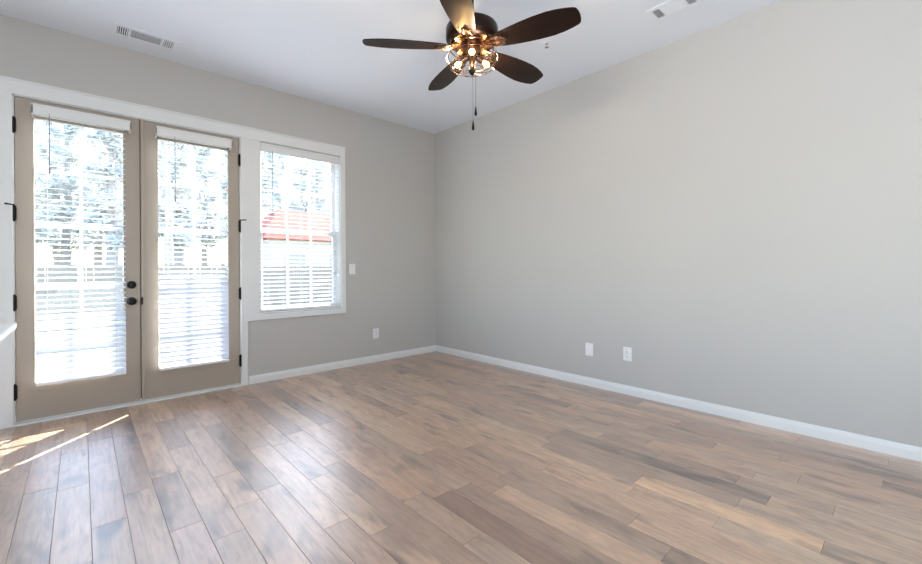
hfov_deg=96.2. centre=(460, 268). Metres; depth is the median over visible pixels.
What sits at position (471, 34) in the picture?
ceiling fan
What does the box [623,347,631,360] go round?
wall outlet
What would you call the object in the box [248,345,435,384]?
baseboard
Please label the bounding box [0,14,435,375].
wall
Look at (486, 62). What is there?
bulb
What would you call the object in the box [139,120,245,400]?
door
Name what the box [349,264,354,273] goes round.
light switch
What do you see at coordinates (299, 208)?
tree
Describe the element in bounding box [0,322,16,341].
island countertop
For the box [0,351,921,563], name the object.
floor
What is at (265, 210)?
tree
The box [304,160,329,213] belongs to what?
tree
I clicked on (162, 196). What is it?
tree
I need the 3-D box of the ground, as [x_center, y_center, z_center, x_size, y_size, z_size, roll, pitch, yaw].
[-20.693,1.550,27.973,60.000,0.150,59.850,0,0,-43]
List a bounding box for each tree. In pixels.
[34,120,57,247]
[34,121,85,282]
[34,148,52,239]
[35,124,98,264]
[35,156,75,189]
[70,130,122,270]
[72,130,122,286]
[97,135,122,264]
[103,140,164,243]
[158,140,190,203]
[158,141,203,264]
[158,148,205,264]
[170,144,201,264]
[183,147,226,264]
[216,151,226,237]
[218,153,226,238]
[226,153,280,225]
[261,152,288,217]
[271,154,293,210]
[282,161,320,212]
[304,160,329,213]
[310,161,329,212]
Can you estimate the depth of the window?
4.73 m
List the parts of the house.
pane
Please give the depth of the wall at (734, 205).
3.21 m
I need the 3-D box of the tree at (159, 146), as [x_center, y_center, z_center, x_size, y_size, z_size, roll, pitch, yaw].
[-23.781,-4.900,30.428,4.188,12.864,3.251,0,0,-43]
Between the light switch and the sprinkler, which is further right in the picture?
the sprinkler
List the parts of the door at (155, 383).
glazing frame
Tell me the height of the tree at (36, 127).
13.276 m
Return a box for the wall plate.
[586,343,592,355]
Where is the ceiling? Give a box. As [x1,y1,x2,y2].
[0,0,780,133]
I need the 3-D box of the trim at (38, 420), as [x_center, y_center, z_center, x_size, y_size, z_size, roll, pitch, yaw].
[-2.803,1.162,3.654,1.550,0.028,0.178,0,0,-43]
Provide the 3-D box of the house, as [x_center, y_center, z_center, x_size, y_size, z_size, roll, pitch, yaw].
[-7.500,-0.873,24.385,10.000,4.550,7.000,0,0,-43]
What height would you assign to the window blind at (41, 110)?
2.131 m
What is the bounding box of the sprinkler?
[542,40,550,48]
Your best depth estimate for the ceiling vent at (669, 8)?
3.01 m
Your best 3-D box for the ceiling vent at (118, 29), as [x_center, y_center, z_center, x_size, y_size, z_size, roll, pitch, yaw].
[-2.561,-1.871,3.364,0.420,0.009,0.205,0,0,-43]
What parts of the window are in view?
sash, sash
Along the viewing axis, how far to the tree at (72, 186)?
27.52 m
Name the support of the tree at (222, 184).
on the ground
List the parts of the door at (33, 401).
glazing frame, knob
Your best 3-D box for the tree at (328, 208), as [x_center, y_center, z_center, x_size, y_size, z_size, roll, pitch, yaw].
[-15.780,-5.312,45.919,3.254,13.604,4.190,0,0,-8]
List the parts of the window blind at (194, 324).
ladder cord, head rail, rail, ladder cord, ladder cord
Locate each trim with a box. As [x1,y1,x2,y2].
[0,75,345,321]
[0,77,345,428]
[14,383,241,426]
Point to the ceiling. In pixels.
(315, 50)
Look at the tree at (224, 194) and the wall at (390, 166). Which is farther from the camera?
the tree at (224, 194)
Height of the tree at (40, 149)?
15.640 m
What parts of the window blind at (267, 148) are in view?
ladder cord, head rail, rail, ladder cord, ladder cord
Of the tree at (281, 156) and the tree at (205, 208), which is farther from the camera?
the tree at (281, 156)
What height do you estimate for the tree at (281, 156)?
14.452 m
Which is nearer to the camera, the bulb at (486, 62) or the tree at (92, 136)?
the bulb at (486, 62)
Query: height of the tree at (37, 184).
10.018 m
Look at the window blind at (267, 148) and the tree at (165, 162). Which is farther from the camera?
the tree at (165, 162)
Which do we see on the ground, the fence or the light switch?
the fence
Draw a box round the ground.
[35,287,263,372]
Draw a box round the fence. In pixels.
[35,263,331,324]
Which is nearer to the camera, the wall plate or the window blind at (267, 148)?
the wall plate
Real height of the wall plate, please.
0.124 m
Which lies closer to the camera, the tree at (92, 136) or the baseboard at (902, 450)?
the baseboard at (902, 450)
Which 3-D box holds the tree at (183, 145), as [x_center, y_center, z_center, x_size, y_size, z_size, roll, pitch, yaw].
[-28.378,-7.510,41.881,3.648,18.094,3.588,0,0,1]
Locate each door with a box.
[4,96,140,421]
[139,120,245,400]
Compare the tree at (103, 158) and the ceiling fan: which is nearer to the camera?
the ceiling fan
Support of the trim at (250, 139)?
attached to the wall at (390, 166)
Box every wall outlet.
[373,328,378,338]
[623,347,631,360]
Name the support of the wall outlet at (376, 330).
attached to the wall at (390, 166)
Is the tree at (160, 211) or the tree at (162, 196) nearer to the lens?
the tree at (160, 211)
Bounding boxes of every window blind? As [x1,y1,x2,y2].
[31,102,130,385]
[155,126,232,370]
[260,143,338,311]
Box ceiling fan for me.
[362,0,580,129]
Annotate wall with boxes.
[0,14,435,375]
[435,0,921,446]
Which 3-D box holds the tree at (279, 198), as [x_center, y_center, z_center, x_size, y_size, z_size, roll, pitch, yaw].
[-17.195,-5.179,37.356,3.522,13.341,3.948,0,0,-43]
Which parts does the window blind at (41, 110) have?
ladder cord, head rail, rail, ladder cord, ladder cord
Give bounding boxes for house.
[226,210,331,297]
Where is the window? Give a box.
[260,142,340,313]
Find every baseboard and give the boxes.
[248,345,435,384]
[436,345,921,461]
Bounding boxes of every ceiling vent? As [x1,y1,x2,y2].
[112,22,178,51]
[646,0,702,21]
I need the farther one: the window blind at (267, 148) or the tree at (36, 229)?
the tree at (36, 229)
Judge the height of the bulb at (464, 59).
0.079 m
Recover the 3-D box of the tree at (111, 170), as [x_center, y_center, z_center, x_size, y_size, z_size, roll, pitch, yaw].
[-21.754,-4.296,25.442,3.292,11.645,3.099,0,0,-43]
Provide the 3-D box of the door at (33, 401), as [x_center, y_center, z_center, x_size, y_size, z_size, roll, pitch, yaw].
[-3.074,-0.068,3.323,0.791,2.440,0.115,0,0,-43]
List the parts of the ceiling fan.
blade, blade, blade, pull chain, blade, blade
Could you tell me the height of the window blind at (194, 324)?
2.145 m

